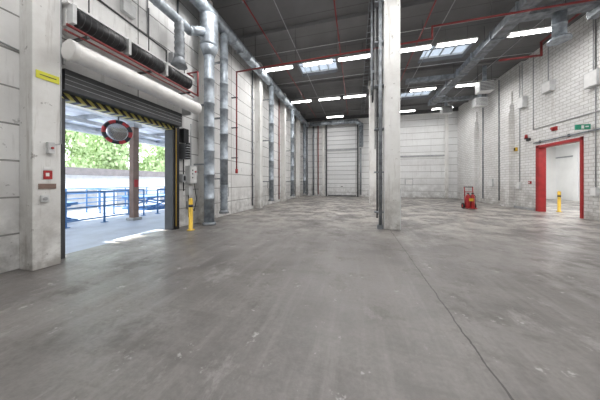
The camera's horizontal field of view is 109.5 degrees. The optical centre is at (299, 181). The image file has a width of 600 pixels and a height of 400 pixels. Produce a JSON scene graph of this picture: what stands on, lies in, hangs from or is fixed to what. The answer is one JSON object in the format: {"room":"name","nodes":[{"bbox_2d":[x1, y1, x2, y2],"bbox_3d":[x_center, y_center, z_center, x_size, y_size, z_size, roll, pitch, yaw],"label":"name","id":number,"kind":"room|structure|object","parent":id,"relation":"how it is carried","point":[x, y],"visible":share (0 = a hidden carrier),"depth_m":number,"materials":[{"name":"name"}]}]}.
{"room":"empty warehouse","nodes":[
{"label":"empty warehouse","id":0,"kind":"room"},
{"bbox_2d":[0,0,302,273],"bbox_3d":[-3.237,-2.650,10.164,0.250,8.300,27.000,0,0,15],"label":"wall","id":1,"kind":"structure","parent":0,"point":[161,27],"depth_m":6.45,"materials":[{"name":"white concrete"}]},
{"bbox_2d":[0,41,18,50],"bbox_3d":[-4.951,-2.978,3.107,0.040,1.484,1.084,0,0,15],"label":"power cable","id":2,"kind":"object","parent":1,"relation":"attached to","point":[0,41],"visible":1,"depth_m":3.51,"materials":[{"name":"grey paint"}]},
{"bbox_2d":[19,0,60,270],"bbox_3d":[-4.614,-2.650,3.774,0.350,8.300,0.360,0,0,15],"label":"pilaster","id":3,"kind":"object","parent":1,"relation":"attached to","point":[39,20],"visible":1,"depth_m":3.64,"materials":[{"name":"paint"}]},
{"bbox_2d":[40,195,48,201],"bbox_3d":[-4.431,0.290,3.684,0.050,0.120,0.100,0,0,15],"label":"outlet","id":4,"kind":"object","parent":3,"relation":"attached to","point":[43,198],"visible":1,"depth_m":3.67,"materials":[{"name":"grey plastic"}]},
{"bbox_2d":[38,166,55,188],"bbox_3d":[-4.438,-0.075,3.727,0.015,0.390,0.220,0,0,15],"label":"fire sign","id":5,"kind":"object","parent":3,"relation":"attached to","point":[46,174],"visible":1,"depth_m":3.72,"materials":[{"name":"red plastic"}]},
{"bbox_2d":[36,69,58,83],"bbox_3d":[-4.435,-1.845,3.731,0.018,0.130,0.290,0,0,15],"label":"sign","id":6,"kind":"object","parent":3,"relation":"attached to","point":[39,74],"visible":1,"depth_m":3.72,"materials":[{"name":"yellow plastic"}]},
{"bbox_2d":[46,0,61,153],"bbox_3d":[-4.381,-2.000,3.797,0.090,3.000,0.204,0,0,15],"label":"switch box","id":7,"kind":"object","parent":3,"relation":"attached to","point":[50,146],"visible":1,"depth_m":3.89,"materials":[{"name":"grey plastic"}]},
{"bbox_2d":[65,103,164,146],"bbox_3d":[-6.731,-2.575,10.052,6.450,0.550,24.000,0,0,15],"label":"canopy","id":8,"kind":"object","parent":1,"relation":"attached to","point":[77,118],"visible":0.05,"depth_m":9.11,"materials":[{"name":"white metal"}]},
{"bbox_2d":[101,117,132,143],"bbox_3d":[-5.950,-1.917,6.910,0.779,1.365,0.279,0,0,-41],"label":"convex mirror","id":9,"kind":"object","parent":8,"relation":"attached to","point":[113,131],"visible":0.98,"depth_m":6.86,"materials":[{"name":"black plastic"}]},
{"bbox_2d":[61,68,181,258],"bbox_3d":[-4.340,-0.330,5.470,0.515,3.660,2.860,0,0,15],"label":"door","id":10,"kind":"structure","parent":1,"relation":"in","point":[80,90],"depth_m":5.26,"materials":[{"name":"grey metal"}]},
{"bbox_2d":[62,0,198,97],"bbox_3d":[-3.999,-3.661,5.556,0.630,1.877,3.500,0,0,15],"label":"curtain","id":11,"kind":"object","parent":1,"relation":"attached to","point":[78,24],"visible":1,"depth_m":4.76,"materials":[{"name":"white paint"}]},
{"bbox_2d":[61,39,201,115],"bbox_3d":[-3.961,-2.390,5.427,0.769,0.380,3.230,0,0,15],"label":"housing","id":12,"kind":"object","parent":1,"relation":"attached to","point":[72,51],"visible":0.98,"depth_m":4.59,"materials":[{"name":"grey paint"}]},
{"bbox_2d":[98,0,178,63],"bbox_3d":[-4.202,-4.900,5.727,0.152,3.000,2.372,0,0,15],"label":"cable","id":13,"kind":"object","parent":1,"relation":"attached to","point":[126,7],"visible":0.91,"depth_m":5.38,"materials":[{"name":"metal"}]},
{"bbox_2d":[179,128,190,190],"bbox_3d":[-3.761,-0.725,6.982,0.360,2.050,0.220,0,0,15],"label":"motor","id":14,"kind":"object","parent":1,"relation":"attached to","point":[184,149],"visible":1,"depth_m":6.91,"materials":[{"name":"metal"}]},
{"bbox_2d":[185,124,196,216],"bbox_3d":[-3.727,-0.400,7.311,0.260,3.200,0.353,0,0,15],"label":"electrical box","id":15,"kind":"object","parent":1,"relation":"attached to","point":[190,171],"visible":0.95,"depth_m":7.19,"materials":[{"name":"grey plastic"}]},
{"bbox_2d":[198,0,212,222],"bbox_3d":[-3.521,-2.650,7.912,0.350,8.300,0.360,0,0,15],"label":"pilaster","id":16,"kind":"object","parent":1,"relation":"attached to","point":[200,54],"visible":0.28,"depth_m":7.76,"materials":[{"name":"paint"}]},
{"bbox_2d":[214,32,228,213],"bbox_3d":[-3.173,-2.290,8.389,0.779,7.020,0.398,0,0,15],"label":"ventilation duct","id":17,"kind":"object","parent":1,"relation":"attached to","point":[223,62],"visible":0.98,"depth_m":8.22,"materials":[{"name":"metal"}]},
{"bbox_2d":[251,70,252,205],"bbox_3d":[-2.638,-2.500,11.764,0.090,7.600,0.112,0,0,15],"label":"vertical conduit","id":18,"kind":"object","parent":1,"relation":"attached to","point":[252,70],"visible":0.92,"depth_m":11.72,"materials":[{"name":"metal"}]},
{"bbox_2d":[254,62,262,207],"bbox_3d":[-2.385,-2.650,12.214,0.350,8.300,0.360,0,0,15],"label":"pilaster","id":19,"kind":"object","parent":1,"relation":"attached to","point":[258,82],"visible":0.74,"depth_m":12.05,"materials":[{"name":"paint"}]},
{"bbox_2d":[263,85,273,200],"bbox_3d":[-1.951,-2.325,12.927,0.824,6.950,0.388,0,0,15],"label":"ventilation duct","id":20,"kind":"object","parent":1,"relation":"attached to","point":[271,88],"visible":0.98,"depth_m":12.75,"materials":[{"name":"metal"}]},
{"bbox_2d":[278,99,279,198],"bbox_3d":[-1.566,-2.500,15.825,0.090,7.600,0.112,0,0,15],"label":"vertical conduit","id":21,"kind":"object","parent":1,"relation":"attached to","point":[279,99],"visible":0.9,"depth_m":15.80,"materials":[{"name":"metal"}]},
{"bbox_2d":[280,93,285,201],"bbox_3d":[-1.286,-2.650,16.372,0.350,8.300,0.360,0,0,15],"label":"pilaster","id":22,"kind":"object","parent":1,"relation":"attached to","point":[282,105],"visible":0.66,"depth_m":16.22,"materials":[{"name":"paint"}]},
{"bbox_2d":[286,110,294,195],"bbox_3d":[-0.827,-2.325,17.181,0.824,6.950,0.388,0,0,15],"label":"ventilation duct","id":23,"kind":"object","parent":1,"relation":"attached to","point":[292,111],"visible":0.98,"depth_m":16.99,"materials":[{"name":"metal"}]},
{"bbox_2d":[294,116,295,195],"bbox_3d":[-0.468,-2.500,19.982,0.090,7.600,0.112,0,0,15],"label":"vertical conduit","id":24,"kind":"object","parent":1,"relation":"attached to","point":[295,116],"visible":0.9,"depth_m":19.97,"materials":[{"name":"metal"}]},
{"bbox_2d":[296,111,299,197],"bbox_3d":[-0.188,-2.650,20.529,0.350,8.300,0.360,0,0,15],"label":"pilaster","id":25,"kind":"object","parent":1,"relation":"attached to","point":[297,120],"visible":0.74,"depth_m":20.38,"materials":[{"name":"paint"}]},
{"bbox_2d":[303,124,305,193],"bbox_3d":[0.245,-2.325,21.242,0.824,6.950,0.388,0,0,15],"label":"ventilation duct","id":26,"kind":"object","parent":1,"relation":"attached to","point":[304,125],"visible":1,"depth_m":21.07,"materials":[{"name":"metal"}]},
{"bbox_2d":[0,196,599,399],"bbox_3d":[7.848,1.650,7.882,22.850,0.300,28.750,0,0,15],"label":"floor","id":27,"kind":"structure","parent":0,"point":[304,297],"depth_m":2.47,"materials":[{"name":"concrete"}]},
{"bbox_2d":[187,198,194,230],"bbox_3d":[-3.405,1.000,6.609,0.217,1.000,0.217,0,0,15],"label":"bollard","id":28,"kind":"object","parent":27,"relation":"on","point":[190,199],"visible":1,"depth_m":6.57,"materials":[{"name":"yellow metal"}]},
{"bbox_2d":[194,11,218,225],"bbox_3d":[-3.336,-2.150,7.480,0.929,7.300,0.618,0,0,15],"label":"ventilation duct","id":29,"kind":"object","parent":27,"relation":"on","point":[209,41],"visible":0.98,"depth_m":7.29,"materials":[{"name":"metal"}]},
{"bbox_2d":[149,0,205,69],"bbox_3d":[-3.858,-4.330,5.347,0.447,1.761,3.969,0,0,15],"label":"duct","id":30,"kind":"object","parent":29,"relation":"attached to","point":[181,26],"visible":0.99,"depth_m":6.22,"materials":[{"name":"metal"}]},
{"bbox_2d":[368,80,375,203],"bbox_3d":[4.934,-2.650,14.428,0.550,8.300,0.540,0,0,15],"label":"concrete column","id":31,"kind":"structure","parent":27,"relation":"on","point":[372,151],"depth_m":14.23,"materials":[{"name":"grey concrete"}]},
{"bbox_2d":[383,0,400,229],"bbox_3d":[2.961,-2.650,6.882,0.590,8.300,0.540,0,0,15],"label":"concrete column","id":32,"kind":"structure","parent":27,"relation":"on","point":[391,8],"depth_m":6.68,"materials":[{"name":"grey concrete"}]},
{"bbox_2d":[370,0,382,102],"bbox_3d":[2.639,-4.610,7.308,0.370,3.620,0.480,0,0,15],"label":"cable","id":33,"kind":"object","parent":32,"relation":"attached to","point":[372,71],"visible":0.99,"depth_m":7.21,"materials":[{"name":"metal"}]},
{"bbox_2d":[374,0,383,228],"bbox_3d":[2.578,-2.550,6.921,0.290,8.100,0.340,0,0,15],"label":"conduit","id":34,"kind":"object","parent":32,"relation":"attached to","point":[379,4],"visible":0.98,"depth_m":6.81,"materials":[{"name":"metal"}]},
{"bbox_2d":[461,187,476,208],"bbox_3d":[9.371,0.877,11.771,0.701,1.245,0.573,0,0,15],"label":"trolley","id":35,"kind":"object","parent":27,"relation":"on","point":[470,202],"visible":1,"depth_m":11.66,"materials":[{"name":"red metal"}]},
{"bbox_2d":[469,112,477,201],"bbox_3d":[13.521,-1.950,16.494,0.280,6.900,0.700,0,0,15],"label":"brick pier","id":36,"kind":"object","parent":27,"relation":"on","point":[473,133],"visible":0.9,"depth_m":16.27,"materials":[{"name":"white brick"}]},
{"bbox_2d":[501,91,513,206],"bbox_3d":[12.550,-1.950,12.820,0.280,6.900,0.700,0,0,15],"label":"brick pier","id":37,"kind":"object","parent":27,"relation":"on","point":[507,120],"visible":0.98,"depth_m":12.62,"materials":[{"name":"white brick"}]},
{"bbox_2d":[556,191,560,211],"bbox_3d":[12.997,0.975,10.633,0.217,1.050,0.217,0,0,15],"label":"bollard","id":38,"kind":"object","parent":27,"relation":"on","point":[558,192],"visible":0.97,"depth_m":10.60,"materials":[{"name":"yellow metal"}]},
{"bbox_2d":[303,111,456,197],"bbox_3d":[7.422,-2.650,21.441,15.100,8.300,0.250,0,0,15],"label":"wall","id":39,"kind":"structure","parent":0,"point":[420,134],"depth_m":20.30,"materials":[{"name":"white concrete"}]},
{"bbox_2d":[322,125,324,195],"bbox_3d":[2.484,-2.500,22.522,0.240,8.000,0.180,0,0,15],"label":"trim","id":40,"kind":"structure","parent":39,"relation":"attached to","point":[323,126],"depth_m":22.45,"materials":[{"name":"paint"}]},
{"bbox_2d":[306,122,361,194],"bbox_3d":[4.690,-2.500,21.791,8.318,7.800,0.257,0,0,16],"label":"downpipe","id":41,"kind":"object","parent":39,"relation":"attached to","point":[307,122],"visible":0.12,"depth_m":22.60,"materials":[{"name":"metal"}]},
{"bbox_2d":[326,123,357,196],"bbox_3d":[4.346,-2.445,22.031,3.330,7.890,0.180,0,0,15],"label":"door","id":42,"kind":"structure","parent":39,"relation":"in","point":[341,139],"depth_m":22.00,"materials":[{"name":"metal"}]},
{"bbox_2d":[305,107,457,121],"bbox_3d":[7.364,-6.650,21.223,14.600,0.300,0.200,0,0,15],"label":"roof beam","id":43,"kind":"structure","parent":39,"relation":"attached to","point":[454,108],"depth_m":21.38,"materials":[{"name":"metal"}]},
{"bbox_2d":[405,179,412,184],"bbox_3d":[10.526,0.000,20.468,0.700,0.600,0.045,0,0,15],"label":"notice board","id":44,"kind":"object","parent":39,"relation":"attached to","point":[407,181],"visible":1,"depth_m":20.45,"materials":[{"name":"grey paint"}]},
{"bbox_2d":[400,155,444,156],"bbox_3d":[11.468,-2.475,20.216,4.050,0.150,0.050,0,0,15],"label":"trim","id":45,"kind":"structure","parent":39,"relation":"attached to","point":[411,155],"depth_m":20.14,"materials":[{"name":"grey paint"}]},
{"bbox_2d":[445,115,448,197],"bbox_3d":[13.555,-2.500,19.598,0.240,8.000,0.180,0,0,15],"label":"trim","id":46,"kind":"structure","parent":39,"relation":"attached to","point":[446,116],"depth_m":19.51,"materials":[{"name":"paint"}]},
{"bbox_2d":[211,0,585,118],"bbox_3d":[3.942,-6.900,8.267,15.100,0.200,27.500,0,0,15],"label":"ceiling","id":47,"kind":"structure","parent":0,"point":[235,13],"depth_m":10.12,"materials":[{"name":"grey metal"}]},
{"bbox_2d":[189,0,308,126],"bbox_3d":[-2.197,-6.250,11.337,0.486,1.100,22.800,0,0,15],"label":"duct","id":48,"kind":"object","parent":47,"relation":"hanging from","point":[234,41],"visible":0.86,"depth_m":9.66,"materials":[{"name":"metal"}]},
{"bbox_2d":[265,54,293,71],"bbox_3d":[-1.122,-6.428,11.415,1.550,0.745,0.260,0,0,15],"label":"lamp","id":49,"kind":"object","parent":47,"relation":"hanging from","point":[286,66],"visible":1,"depth_m":11.33,"materials":[{"name":"white paint"}]},
{"bbox_2d":[292,99,311,103],"bbox_3d":[0.117,-6.428,16.104,1.550,0.745,0.260,0,0,15],"label":"lamp","id":50,"kind":"object","parent":47,"relation":"hanging from","point":[307,100],"visible":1,"depth_m":16.02,"materials":[{"name":"white paint"}]},
{"bbox_2d":[302,58,332,66],"bbox_3d":[0.908,-6.428,10.879,1.550,0.745,0.260,0,0,15],"label":"lamp","id":51,"kind":"object","parent":47,"relation":"hanging from","point":[330,60],"visible":1,"depth_m":10.84,"materials":[{"name":"white paint"}]},
{"bbox_2d":[299,59,336,73],"bbox_3d":[1.078,-7.060,12.696,2.320,0.120,1.620,0,0,15],"label":"window","id":52,"kind":"structure","parent":47,"relation":"attached to","point":[328,66],"depth_m":13.15,"materials":[{"name":"glass"}]},
{"bbox_2d":[319,90,339,100],"bbox_3d":[2.147,-6.428,15.568,1.550,0.745,0.260,0,0,15],"label":"lamp","id":53,"kind":"object","parent":47,"relation":"hanging from","point":[336,97],"visible":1,"depth_m":15.54,"materials":[{"name":"white paint"}]},
{"bbox_2d":[327,109,342,117],"bbox_3d":[3.271,-6.428,19.822,1.550,0.745,0.260,0,0,15],"label":"lamp","id":54,"kind":"object","parent":47,"relation":"hanging from","point":[339,115],"visible":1,"depth_m":19.74,"materials":[{"name":"white paint"}]},
{"bbox_2d":[310,119,362,146],"bbox_3d":[3.677,-4.858,21.525,5.316,2.716,0.732,0,0,15],"label":"duct","id":55,"kind":"object","parent":47,"relation":"hanging from","point":[349,121],"visible":1,"depth_m":20.98,"materials":[{"name":"metal"}]},
{"bbox_2d":[237,0,464,41],"bbox_3d":[3.929,-6.730,8.219,14.600,0.140,0.240,0,0,15],"label":"roof beam","id":56,"kind":"structure","parent":47,"relation":"attached to","point":[421,4],"depth_m":8.84,"materials":[{"name":"grey metal"}]},
{"bbox_2d":[338,53,369,61],"bbox_3d":[2.649,-6.428,10.419,1.550,0.745,0.260,0,0,15],"label":"lamp","id":57,"kind":"object","parent":47,"relation":"hanging from","point":[365,55],"visible":0.87,"depth_m":10.36,"materials":[{"name":"white paint"}]},
{"bbox_2d":[343,87,365,97],"bbox_3d":[3.887,-6.428,15.108,1.550,0.745,0.260,0,0,15],"label":"lamp","id":58,"kind":"object","parent":47,"relation":"hanging from","point":[348,95],"visible":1,"depth_m":15.05,"materials":[{"name":"white paint"}]},
{"bbox_2d":[361,0,374,113],"bbox_3d":[3.016,-6.625,9.029,0.320,0.350,23.000,0,0,15],"label":"cable tray","id":59,"kind":"object","parent":47,"relation":"attached to","point":[368,32],"visible":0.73,"depth_m":11.94,"materials":[{"name":"grey metal"}]},
{"bbox_2d":[291,86,469,103],"bbox_3d":[6.036,-6.730,16.195,14.600,0.140,0.240,0,0,15],"label":"roof beam","id":60,"kind":"structure","parent":47,"relation":"attached to","point":[437,87],"depth_m":16.02,"materials":[{"name":"grey metal"}]},
{"bbox_2d":[301,100,468,115],"bbox_3d":[6.905,-6.730,19.483,14.600,0.140,0.240,0,0,15],"label":"roof beam","id":61,"kind":"structure","parent":47,"relation":"attached to","point":[423,104],"depth_m":19.59,"materials":[{"name":"grey metal"}]},
{"bbox_2d":[278,58,528,89],"bbox_3d":[5.296,-6.730,13.392,14.600,0.140,0.240,0,0,15],"label":"roof beam","id":62,"kind":"structure","parent":47,"relation":"attached to","point":[482,63],"depth_m":12.89,"materials":[{"name":"grey metal"}]},
{"bbox_2d":[400,103,414,111],"bbox_3d":[9.072,-6.428,18.290,1.550,0.745,0.260,0,0,15],"label":"lamp","id":63,"kind":"object","parent":47,"relation":"hanging from","point":[410,110],"visible":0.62,"depth_m":18.18,"materials":[{"name":"white paint"}]},
{"bbox_2d":[256,0,564,114],"bbox_3d":[4.070,-6.622,8.751,14.200,0.072,23.000,0,0,15],"label":"conduit","id":64,"kind":"object","parent":47,"relation":"attached to","point":[273,0],"visible":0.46,"depth_m":10.97,"materials":[{"name":"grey metal"}]},
{"bbox_2d":[231,0,595,172],"bbox_3d":[3.643,-3.600,8.605,13.849,6.400,22.500,0,0,15],"label":"pipe","id":65,"kind":"object","parent":47,"relation":"hanging from","point":[243,1],"visible":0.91,"depth_m":8.72,"materials":[{"name":"metal"}]},
{"bbox_2d":[400,33,431,52],"bbox_3d":[5.162,-6.428,9.755,1.550,0.745,0.260,0,0,15],"label":"lamp","id":66,"kind":"object","parent":47,"relation":"hanging from","point":[426,46],"visible":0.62,"depth_m":9.66,"materials":[{"name":"white paint"}]},
{"bbox_2d":[400,90,431,97],"bbox_3d":[9.050,-7.060,16.641,2.320,0.120,1.620,0,0,15],"label":"window","id":67,"kind":"structure","parent":47,"relation":"attached to","point":[420,93],"depth_m":17.06,"materials":[{"name":"glass"}]},
{"bbox_2d":[409,84,435,91],"bbox_3d":[8.093,-6.428,13.997,1.550,0.745,0.260,0,0,15],"label":"lamp","id":68,"kind":"object","parent":47,"relation":"hanging from","point":[434,87],"visible":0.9,"depth_m":13.95,"materials":[{"name":"white paint"}]},
{"bbox_2d":[420,43,470,58],"bbox_3d":[7.594,-7.060,11.130,2.320,0.120,1.620,0,0,15],"label":"window","id":69,"kind":"structure","parent":47,"relation":"attached to","point":[433,52],"depth_m":11.50,"materials":[{"name":"glass"}]},
{"bbox_2d":[440,96,451,114],"bbox_3d":[11.587,-6.100,16.848,0.700,1.400,0.662,0,0,15],"label":"heater","id":70,"kind":"object","parent":47,"relation":"hanging from","point":[444,110],"visible":0.79,"depth_m":16.63,"materials":[{"name":"white metal"}]},
{"bbox_2d":[435,37,478,47],"bbox_3d":[6.854,-6.428,9.308,1.550,0.745,0.260,0,0,15],"label":"lamp","id":71,"kind":"object","parent":47,"relation":"hanging from","point":[473,39],"visible":1,"depth_m":9.26,"materials":[{"name":"white paint"}]},
{"bbox_2d":[455,73,478,86],"bbox_3d":[10.655,-6.428,13.320,1.550,0.745,0.260,0,0,15],"label":"lamp","id":72,"kind":"object","parent":47,"relation":"hanging from","point":[473,83],"visible":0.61,"depth_m":13.31,"materials":[{"name":"white paint"}]},
{"bbox_2d":[472,81,487,107],"bbox_3d":[12.185,-5.950,14.415,0.700,1.700,0.662,0,0,15],"label":"heater","id":73,"kind":"object","parent":47,"relation":"hanging from","point":[480,102],"visible":0.61,"depth_m":14.17,"materials":[{"name":"white metal"}]},
{"bbox_2d":[475,65,494,94],"bbox_3d":[10.702,-6.000,12.324,0.700,1.600,0.662,0,0,15],"label":"heater","id":74,"kind":"object","parent":47,"relation":"hanging from","point":[484,86],"visible":0.88,"depth_m":12.18,"materials":[{"name":"white metal"}]},
{"bbox_2d":[405,0,599,105],"bbox_3d":[7.811,-5.875,6.470,6.000,1.850,20.500,0,0,15],"label":"duct","id":75,"kind":"object","parent":47,"relation":"hanging from","point":[558,15],"visible":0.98,"depth_m":7.77,"materials":[{"name":"metal"}]},
{"bbox_2d":[506,19,550,37],"bbox_3d":[9.417,-6.428,8.631,1.550,0.745,0.260,0,0,15],"label":"lamp","id":76,"kind":"object","parent":47,"relation":"hanging from","point":[547,28],"visible":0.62,"depth_m":8.61,"materials":[{"name":"white paint"}]},
{"bbox_2d":[457,14,599,220],"bbox_3d":[11.121,-2.650,6.371,0.250,8.300,27.000,0,0,15],"label":"wall","id":77,"kind":"structure","parent":0,"point":[569,61],"depth_m":10.75,"materials":[{"name":"white brick"}]},
{"bbox_2d":[488,179,493,185],"bbox_3d":[13.092,0.050,14.539,0.110,0.500,0.400,0,0,15],"label":"junction box","id":78,"kind":"object","parent":77,"relation":"attached to","point":[490,181],"visible":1,"depth_m":14.44,"materials":[{"name":"grey plastic"}]},
{"bbox_2d":[516,182,521,188],"bbox_3d":[12.434,0.200,12.049,0.110,0.400,0.250,0,0,15],"label":"junction box","id":79,"kind":"object","parent":77,"relation":"attached to","point":[518,184],"visible":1,"depth_m":11.97,"materials":[{"name":"grey plastic"}]},
{"bbox_2d":[517,63,526,108],"bbox_3d":[12.303,-5.350,11.747,0.210,2.500,0.400,0,0,15],"label":"junction box","id":80,"kind":"object","parent":77,"relation":"attached to","point":[522,101],"visible":1,"depth_m":11.71,"materials":[{"name":"grey plastic"}]},
{"bbox_2d":[514,206,534,210],"bbox_3d":[12.364,1.440,11.705,0.070,0.120,1.450,0,0,15],"label":"baseboard","id":81,"kind":"structure","parent":77,"relation":"attached to","point":[519,207],"depth_m":11.55,"materials":[{"name":"grey paint"}]},
{"bbox_2d":[524,134,530,140],"bbox_3d":[12.214,-2.375,11.409,0.210,0.350,0.200,0,0,15],"label":"beacon","id":82,"kind":"object","parent":77,"relation":"attached to","point":[526,135],"visible":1,"depth_m":11.37,"materials":[{"name":"plastic"}]},
{"bbox_2d":[482,19,599,200],"bbox_3d":[12.151,-2.700,10.877,0.080,7.800,9.640,0,0,15],"label":"conduit","id":83,"kind":"object","parent":77,"relation":"attached to","point":[595,19],"visible":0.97,"depth_m":13.73,"materials":[{"name":"grey metal"}]},
{"bbox_2d":[541,46,555,93],"bbox_3d":[11.882,-5.450,10.152,0.210,2.300,0.500,0,0,15],"label":"junction box","id":84,"kind":"object","parent":77,"relation":"attached to","point":[549,86],"visible":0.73,"depth_m":10.08,"materials":[{"name":"grey plastic"}]},
{"bbox_2d":[550,126,557,130],"bbox_3d":[11.845,-2.490,9.914,0.160,0.180,0.220,0,0,15],"label":"fire alarm sounder","id":85,"kind":"object","parent":77,"relation":"attached to","point":[554,128],"visible":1,"depth_m":9.86,"materials":[{"name":"red plastic"}]},
{"bbox_2d":[533,128,599,218],"bbox_3d":[11.721,-0.295,8.798,0.330,3.590,4.600,0,0,15],"label":"door frame","id":86,"kind":"structure","parent":77,"relation":"in","point":[540,149],"depth_m":10.67,"materials":[{"name":"metal"}]},
{"bbox_2d":[575,124,593,129],"bbox_3d":[11.238,-2.180,8.380,0.550,0.200,0.055,0,0,15],"label":"exit sign","id":87,"kind":"object","parent":77,"relation":"attached to","point":[580,126],"visible":1,"depth_m":8.37,"materials":[{"name":"green plastic"}]},
{"bbox_2d":[584,19,599,88],"bbox_3d":[11.371,-5.150,8.219,0.210,2.900,0.500,0,0,15],"label":"junction box","id":88,"kind":"object","parent":77,"relation":"attached to","point":[592,78],"visible":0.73,"depth_m":8.21,"materials":[{"name":"grey plastic"}]},
{"bbox_2d":[590,187,598,195],"bbox_3d":[11.425,0.375,8.225,0.110,0.350,0.220,0,0,15],"label":"junction box","id":89,"kind":"object","parent":77,"relation":"attached to","point":[594,191],"visible":1,"depth_m":8.17,"materials":[{"name":"grey plastic"}]},
{"bbox_2d":[546,147,555,198],"bbox_3d":[18.794,-0.800,19.755,7.750,4.600,0.200,0,0,15],"label":"wall","id":90,"kind":"structure","parent":0,"point":[550,151],"depth_m":18.74,"materials":[{"name":"white paint"}]},
{"bbox_2d":[556,144,572,199],"bbox_3d":[20.364,-0.800,10.135,0.200,4.600,18.000,0,0,15],"label":"wall","id":91,"kind":"structure","parent":0,"point":[564,166],"depth_m":17.88,"materials":[{"name":"white paint"}]},
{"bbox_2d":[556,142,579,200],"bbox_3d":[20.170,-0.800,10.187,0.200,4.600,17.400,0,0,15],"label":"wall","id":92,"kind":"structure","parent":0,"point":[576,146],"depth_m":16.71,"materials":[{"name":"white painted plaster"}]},
{"label":"outside","id":93,"kind":"structure","parent":0,"visible":0},
{"bbox_3d":[-46.541,2.850,27.808,75.800,0.300,150.000,0,0,15],"label":"ground","id":94,"kind":"structure","parent":93,"visible":0},
{"bbox_2d":[65,129,95,167],"bbox_3d":[-25.860,-2.681,22.122,7.237,10.770,7.382,0,0,15],"label":"tree","id":95,"kind":"object","parent":94,"relation":"on","point":[69,135],"visible":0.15,"depth_m":23.21,"materials":[{"name":"green plant"}]},
{"bbox_2d":[66,134,126,167],"bbox_3d":[-31.039,-4.585,33.578,7.513,14.578,8.967,0,0,15],"label":"tree","id":96,"kind":"object","parent":94,"relation":"on","point":[97,166],"visible":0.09,"depth_m":31.45,"materials":[{"name":"green plant"}]},
{"bbox_2d":[65,133,150,169],"bbox_3d":[-25.098,-3.359,27.967,7.828,12.126,8.222,0,0,30],"label":"tree","id":97,"kind":"object","parent":94,"relation":"on","point":[103,149],"visible":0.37,"depth_m":26.81,"materials":[{"name":"green plant"}]},
{"bbox_2d":[65,202,164,253],"bbox_3d":[-7.394,2.100,11.262,8.350,1.200,34.000,0,0,15],"label":"platform","id":98,"kind":"object","parent":94,"relation":"on","point":[85,234],"visible":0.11,"depth_m":6.99,"materials":[{"name":"concrete"}]},
{"bbox_2d":[67,202,77,220],"bbox_3d":[-9.847,1.140,7.359,1.800,0.720,2.400,0,0,15],"label":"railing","id":99,"kind":"object","parent":98,"relation":"on","point":[69,204],"visible":0.18,"depth_m":8.12,"materials":[{"name":"blue metal"}]},
{"bbox_2d":[65,190,128,228],"bbox_3d":[-8.300,0.911,4.209,0.160,1.178,10.060,0,0,15],"label":"railing","id":100,"kind":"object","parent":98,"relation":"on","point":[104,205],"visible":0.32,"depth_m":7.69,"materials":[{"name":"blue metal"}]},
{"bbox_2d":[84,189,144,215],"bbox_3d":[-8.745,0.913,9.964,3.740,1.175,0.140,0,0,15],"label":"railing","id":101,"kind":"object","parent":98,"relation":"on","point":[87,197],"visible":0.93,"depth_m":9.96,"materials":[{"name":"blue metal"}]},
{"bbox_2d":[65,186,164,208],"bbox_3d":[-10.885,0.911,13.218,0.160,1.178,28.160,0,0,15],"label":"railing","id":102,"kind":"object","parent":98,"relation":"on","point":[66,189],"visible":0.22,"depth_m":12.22,"materials":[{"name":"blue metal"}]},
{"bbox_2d":[126,123,141,220],"bbox_3d":[-6.571,-0.400,8.407,0.400,3.800,0.360,0,0,15],"label":"post","id":103,"kind":"object","parent":98,"relation":"on","point":[134,142],"visible":0.97,"depth_m":8.32,"materials":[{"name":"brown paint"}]},
{"bbox_2d":[122,194,164,209],"bbox_3d":[-8.661,1.140,12.631,1.800,0.720,2.400,0,0,15],"label":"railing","id":104,"kind":"object","parent":98,"relation":"on","point":[150,196],"visible":0.6,"depth_m":12.06,"materials":[{"name":"blue metal"}]},
{"bbox_2d":[155,189,164,213],"bbox_3d":[-6.053,0.911,12.718,0.160,1.178,5.660,0,0,15],"label":"railing","id":105,"kind":"object","parent":98,"relation":"on","point":[158,200],"visible":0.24,"depth_m":10.07,"materials":[{"name":"blue metal"}]},
{"bbox_2d":[65,167,164,210],"bbox_3d":[-19.279,0.850,14.918,8.100,3.700,70.000,0,0,15],"label":"building","id":106,"kind":"structure","parent":94,"relation":"on","point":[75,177],"depth_m":16.37,"materials":[{"name":"white paint"}]},
{"bbox_2d":[139,145,164,171],"bbox_3d":[-22.724,-2.564,34.060,7.632,10.537,7.152,0,0,18],"label":"tree","id":107,"kind":"object","parent":94,"relation":"on","point":[150,163],"visible":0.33,"depth_m":32.48,"materials":[{"name":"green plant"}]}
]}

